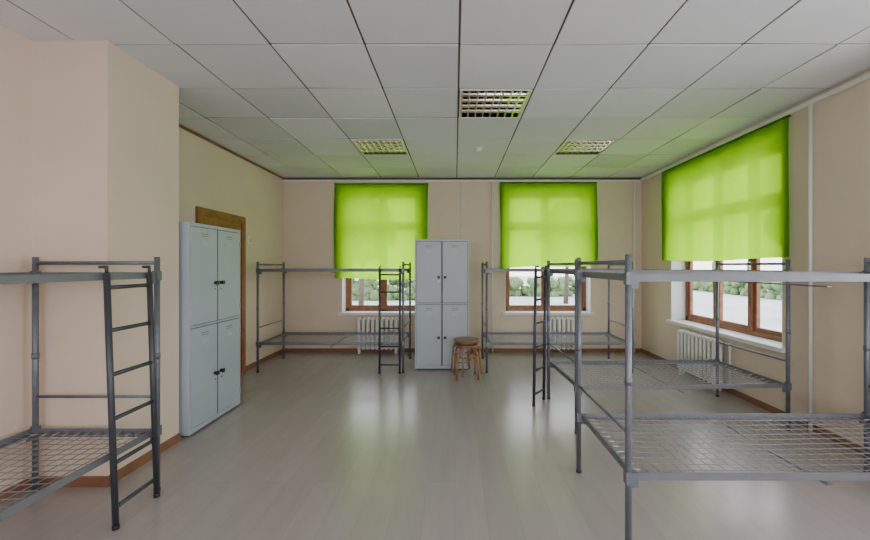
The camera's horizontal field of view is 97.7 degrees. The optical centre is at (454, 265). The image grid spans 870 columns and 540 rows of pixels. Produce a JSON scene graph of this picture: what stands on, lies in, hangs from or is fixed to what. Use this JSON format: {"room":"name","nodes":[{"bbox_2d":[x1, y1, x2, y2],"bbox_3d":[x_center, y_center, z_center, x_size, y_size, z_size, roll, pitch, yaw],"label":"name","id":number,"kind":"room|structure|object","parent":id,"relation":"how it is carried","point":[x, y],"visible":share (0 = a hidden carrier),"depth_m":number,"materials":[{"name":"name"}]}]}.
{"room":"dormitory","nodes":[
{"label":"dormitory","id":0,"kind":"room"},
{"bbox_2d":[0,24,31,491],"bbox_3d":[-2.905,-0.020,0.430,0.110,3.000,4.260,0,0,0],"label":"wall","id":1,"kind":"structure","parent":0,"point":[15,49],"depth_m":2.46,"materials":[{"name":"paint"}]},
{"bbox_2d":[179,126,282,365],"bbox_3d":[-3.110,-0.120,2.420,0.300,3.200,8.240,0,0,0],"label":"wall","id":2,"kind":"structure","parent":0,"point":[211,176],"depth_m":5.47,"materials":[{"name":"paint"}]},
{"bbox_2d":[0,348,282,503],"bbox_3d":[-2.641,1.448,2.411,0.638,0.065,8.222,0,0,0],"label":"baseboard","id":3,"kind":"structure","parent":2,"relation":"attached to","point":[83,481],"depth_m":2.55,"materials":[{"name":"brown wood"}]},
{"bbox_2d":[195,206,245,373],"bbox_3d":[-2.925,0.400,4.820,0.069,2.160,0.980,0,0,0],"label":"door","id":4,"kind":"structure","parent":2,"relation":"in","point":[206,216],"depth_m":5.21,"materials":[{"name":"brown wood"}]},
{"bbox_2d":[179,124,282,178],"bbox_3d":[-2.950,-1.503,4.865,0.020,0.026,3.290,0,0,0],"label":"trim","id":5,"kind":"structure","parent":2,"relation":"attached to","point":[180,125],"depth_m":4.93,"materials":[{"name":"white plastic"}]},
{"bbox_2d":[0,0,869,177],"bbox_3d":[0.125,-1.619,2.420,6.770,0.203,8.840,0,0,0],"label":"ceiling","id":6,"kind":"structure","parent":0,"point":[284,86],"depth_m":2.90,"materials":[{"name":"grey tile"}]},
{"bbox_2d":[350,139,408,154],"bbox_3d":[-0.945,-1.582,4.885,0.626,0.136,0.626,0,0,0],"label":"ceiling lamp","id":7,"kind":"object","parent":6,"relation":"in","point":[365,146],"depth_m":4.94,"materials":[{"name":"silver metal"}]},
{"bbox_2d":[473,147,482,151],"bbox_3d":[0.300,-1.498,4.900,0.129,0.045,0.129,0,0,0],"label":"smoke detector","id":8,"kind":"object","parent":6,"relation":"attached to","point":[477,149],"visible":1,"depth_m":4.87,"materials":[{"name":"white paint"}]},
{"bbox_2d":[459,89,532,117],"bbox_3d":[0.355,-1.582,3.585,0.626,0.136,0.626,0,0,0],"label":"ceiling lamp","id":9,"kind":"object","parent":6,"relation":"in","point":[474,103],"depth_m":3.64,"materials":[{"name":"silver metal"}]},
{"bbox_2d":[553,139,618,154],"bbox_3d":[1.655,-1.582,4.885,0.626,0.136,0.626,0,0,0],"label":"ceiling lamp","id":10,"kind":"object","parent":6,"relation":"in","point":[569,146],"depth_m":4.91,"materials":[{"name":"silver metal"}]},
{"bbox_2d":[0,352,869,539],"bbox_3d":[0.125,1.530,2.420,6.770,0.100,8.840,0,0,0],"label":"floor","id":11,"kind":"structure","parent":0,"point":[315,445],"depth_m":2.72,"materials":[{"name":"laminate"}]},
{"bbox_2d":[0,257,161,530],"bbox_3d":[-2.336,0.710,1.525,0.886,1.540,1.987,0,0,0],"label":"bunk bed","id":12,"kind":"object","parent":11,"relation":"on","point":[34,277],"visible":1,"depth_m":2.35,"materials":[{"name":"metal"}]},
{"bbox_2d":[32,40,178,475],"bbox_3d":[-2.650,-0.020,2.890,0.620,3.000,0.660,0,0,0],"label":"pier","id":13,"kind":"object","parent":11,"relation":"on","point":[105,124],"depth_m":2.56,"materials":[{"name":"beige paint"}]},
{"bbox_2d":[179,222,240,436],"bbox_3d":[-2.516,0.550,3.655,0.538,1.860,0.780,0,0,0],"label":"locker","id":14,"kind":"object","parent":11,"relation":"on","point":[209,256],"visible":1,"depth_m":3.50,"materials":[{"name":"metal"}]},
{"bbox_2d":[256,262,410,373],"bbox_3d":[-1.730,0.710,5.658,2.057,1.540,0.880,0,0,0],"label":"bunk bed","id":15,"kind":"object","parent":11,"relation":"on","point":[331,336],"visible":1,"depth_m":5.28,"materials":[{"name":"metal"}]},
{"bbox_2d":[357,317,401,353],"bbox_3d":[-1.264,1.176,6.448,0.793,0.608,0.136,0,0,0],"label":"radiator","id":16,"kind":"object","parent":11,"relation":"on","point":[365,324],"visible":0.69,"depth_m":6.39,"materials":[{"name":"white metal"}]},
{"bbox_2d":[415,239,468,369],"bbox_3d":[-0.185,0.550,5.631,0.770,1.860,0.538,0,0,0],"label":"locker","id":17,"kind":"object","parent":11,"relation":"on","point":[441,265],"visible":0.97,"depth_m":5.40,"materials":[{"name":"metal"}]},
{"bbox_2d":[454,342,478,380],"bbox_3d":[0.150,1.255,5.060,0.328,0.451,0.328,0,0,-6],"label":"wooden stool","id":18,"kind":"object","parent":11,"relation":"on","point":[458,346],"visible":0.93,"depth_m":4.93,"materials":[{"name":"brown wood"}]},
{"bbox_2d":[451,337,481,376],"bbox_3d":[0.150,1.195,5.060,0.328,0.451,0.328,0,0,-32],"label":"wooden stool","id":19,"kind":"object","parent":18,"relation":"on","point":[464,341],"visible":0.96,"depth_m":5.01,"materials":[{"name":"brown wood"}]},
{"bbox_2d":[492,182,492,352],"bbox_3d":[0.640,0.020,6.500,0.028,2.920,0.027,0,0,0],"label":"pipe","id":20,"kind":"object","parent":11,"relation":"on","point":[492,182],"visible":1,"depth_m":6.49,"materials":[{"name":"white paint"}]},
{"bbox_2d":[481,262,633,372],"bbox_3d":[1.450,0.710,5.680,2.057,1.540,0.837,0,0,0],"label":"bunk bed","id":21,"kind":"object","parent":11,"relation":"on","point":[559,336],"visible":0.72,"depth_m":5.61,"materials":[{"name":"metal"}]},
{"bbox_2d":[542,317,583,349],"bbox_3d":[1.837,1.176,6.448,0.715,0.608,0.136,0,0,0],"label":"radiator","id":22,"kind":"object","parent":11,"relation":"on","point":[570,322],"visible":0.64,"depth_m":6.39,"materials":[{"name":"white metal"}]},
{"bbox_2d":[633,181,634,352],"bbox_3d":[3.060,0.020,6.490,0.032,2.920,0.030,0,0,0],"label":"pipe","id":23,"kind":"object","parent":11,"relation":"on","point":[634,181],"visible":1,"depth_m":6.47,"materials":[{"name":"white metal"}]},
{"bbox_2d":[532,259,791,433],"bbox_3d":[1.914,0.710,3.830,2.186,1.540,0.917,0,0,-2],"label":"bunk bed","id":24,"kind":"object","parent":11,"relation":"on","point":[786,386],"visible":0.66,"depth_m":3.79,"materials":[{"name":"metal"}]},
{"bbox_2d":[677,329,730,390],"bbox_3d":[3.118,1.176,4.814,0.136,0.608,0.871,0,0,0],"label":"radiator","id":25,"kind":"object","parent":11,"relation":"on","point":[691,345],"visible":0.65,"depth_m":4.81,"materials":[{"name":"white metal"}]},
{"bbox_2d":[576,254,869,539],"bbox_3d":[1.925,0.710,2.340,2.107,1.540,0.817,0,0,0],"label":"bunk bed","id":26,"kind":"object","parent":11,"relation":"on","point":[631,479],"visible":1,"depth_m":2.22,"materials":[{"name":"metal"}]},
{"bbox_2d":[808,104,811,432],"bbox_3d":[3.170,0.020,3.390,0.028,2.920,0.027,0,0,0],"label":"pipe","id":27,"kind":"object","parent":11,"relation":"on","point":[809,105],"visible":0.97,"depth_m":3.38,"materials":[{"name":"white metal"}]},
{"bbox_2d":[283,177,641,347],"bbox_3d":[0.125,-0.120,6.690,6.770,3.200,0.300,0,0,0],"label":"wall","id":28,"kind":"structure","parent":0,"point":[313,300],"depth_m":6.54,"materials":[{"name":"paint"}]},
{"bbox_2d":[338,278,414,314],"bbox_3d":[-1.275,-0.240,6.662,1.430,2.160,0.355,0,0,0],"label":"window","id":29,"kind":"structure","parent":28,"relation":"in","point":[348,308],"depth_m":6.75,"materials":[{"name":"white paint"}]},
{"bbox_2d":[334,183,427,279],"bbox_3d":[-1.262,-0.592,6.508,1.620,1.647,0.065,0,0,0],"label":"window blind","id":30,"kind":"object","parent":28,"relation":"attached to","point":[376,225],"visible":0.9,"depth_m":6.49,"materials":[{"name":"fabric"}]},
{"bbox_2d":[460,182,460,238],"bbox_3d":[0.100,-0.770,6.525,0.060,1.340,0.030,0,0,0],"label":"duct","id":31,"kind":"object","parent":28,"relation":"attached to","point":[460,182],"visible":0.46,"depth_m":6.52,"materials":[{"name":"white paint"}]},
{"bbox_2d":[282,180,639,181],"bbox_3d":[0.110,-1.462,6.525,6.140,0.035,0.030,0,0,0],"label":"trim","id":32,"kind":"structure","parent":28,"relation":"attached to","point":[282,180],"depth_m":6.51,"materials":[{"name":"white paint"}]},
{"bbox_2d":[283,178,640,179],"bbox_3d":[0.115,-1.500,6.530,6.150,0.031,0.020,0,0,0],"label":"trim","id":33,"kind":"structure","parent":28,"relation":"attached to","point":[283,178],"depth_m":6.52,"materials":[{"name":"grey"}]},
{"bbox_2d":[285,348,640,351],"bbox_3d":[0.125,1.448,6.531,6.170,0.065,0.018,0,0,0],"label":"baseboard","id":34,"kind":"structure","parent":28,"relation":"attached to","point":[286,349],"depth_m":6.52,"materials":[{"name":"brown wood"}]},
{"bbox_2d":[499,182,597,267],"bbox_3d":[1.600,-0.694,6.507,1.683,1.481,0.066,0,0,0],"label":"window blind","id":35,"kind":"object","parent":28,"relation":"attached to","point":[541,222],"visible":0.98,"depth_m":6.49,"materials":[{"name":"fabric"}]},
{"bbox_2d":[503,266,593,314],"bbox_3d":[1.600,-0.240,6.662,1.560,2.160,0.355,0,0,0],"label":"window","id":36,"kind":"structure","parent":28,"relation":"in","point":[585,286],"depth_m":6.75,"materials":[{"name":"white paint"}]},
{"bbox_2d":[642,69,869,445],"bbox_3d":[3.360,-0.120,2.420,0.300,3.200,8.240,0,0,0],"label":"wall","id":37,"kind":"structure","parent":0,"point":[840,121],"depth_m":3.35,"materials":[{"name":"paint"}]},
{"bbox_2d":[661,115,790,260],"bbox_3d":[3.176,-0.747,4.700,0.068,1.377,2.224,0,0,0],"label":"window blind","id":38,"kind":"object","parent":37,"relation":"attached to","point":[729,201],"visible":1,"depth_m":4.34,"materials":[{"name":"fabric"}]},
{"bbox_2d":[666,258,785,352],"bbox_3d":[3.333,-0.240,4.685,0.355,2.160,2.010,0,0,0],"label":"window","id":39,"kind":"structure","parent":37,"relation":"in","point":[682,314],"depth_m":4.78,"materials":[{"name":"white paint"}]},
{"bbox_2d":[641,348,863,454],"bbox_3d":[3.201,1.448,2.411,0.018,0.065,8.222,0,0,0],"label":"baseboard","id":40,"kind":"structure","parent":37,"relation":"attached to","point":[741,395],"depth_m":3.84,"materials":[{"name":"brown wood"}]},
{"bbox_2d":[640,72,869,181],"bbox_3d":[3.192,-1.465,2.405,0.035,0.040,8.210,0,0,0],"label":"trim","id":41,"kind":"structure","parent":37,"relation":"attached to","point":[865,77],"depth_m":3.65,"materials":[{"name":"white paint"}]},
{"label":"outside","id":42,"kind":"structure","parent":0,"visible":0},
{"bbox_2d":[352,276,781,331],"bbox_3d":[0.000,2.405,15.000,160.000,0.050,150.000,0,0,0],"label":"ground","id":43,"kind":"structure","parent":42,"point":[735,307],"depth_m":23.49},
{"bbox_2d":[358,279,363,304],"bbox_3d":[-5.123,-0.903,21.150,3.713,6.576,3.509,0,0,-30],"label":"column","id":44,"kind":"structure","parent":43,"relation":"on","point":[361,281],"depth_m":20.89,"materials":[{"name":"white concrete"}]},
{"bbox_2d":[352,278,414,300],"bbox_3d":[-7.032,1.613,26.509,15.192,2.321,1.805,0,0,-4],"label":"hedge","id":45,"kind":"object","parent":43,"relation":"on","point":[371,291],"visible":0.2,"depth_m":26.08,"materials":[{"name":"green plant"}]},
{"bbox_2d":[510,276,574,296],"bbox_3d":[8.038,1.752,29.986,9.069,2.017,1.810,0,0,0],"label":"hedge","id":46,"kind":"object","parent":43,"relation":"on","point":[556,285],"visible":0.37,"depth_m":29.51,"materials":[{"name":"green plant"}]},
{"bbox_2d":[563,267,568,303],"bbox_3d":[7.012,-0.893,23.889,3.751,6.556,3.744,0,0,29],"label":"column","id":47,"kind":"structure","parent":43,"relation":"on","point":[566,281],"depth_m":23.89,"materials":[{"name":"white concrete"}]},
{"bbox_2d":[693,282,781,299],"bbox_3d":[23.017,1.687,25.018,1.661,2.156,34.981,0,0,3],"label":"hedge","id":48,"kind":"object","parent":43,"relation":"on","point":[774,291],"visible":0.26,"depth_m":30.57,"materials":[{"name":"green plant"}]}
]}

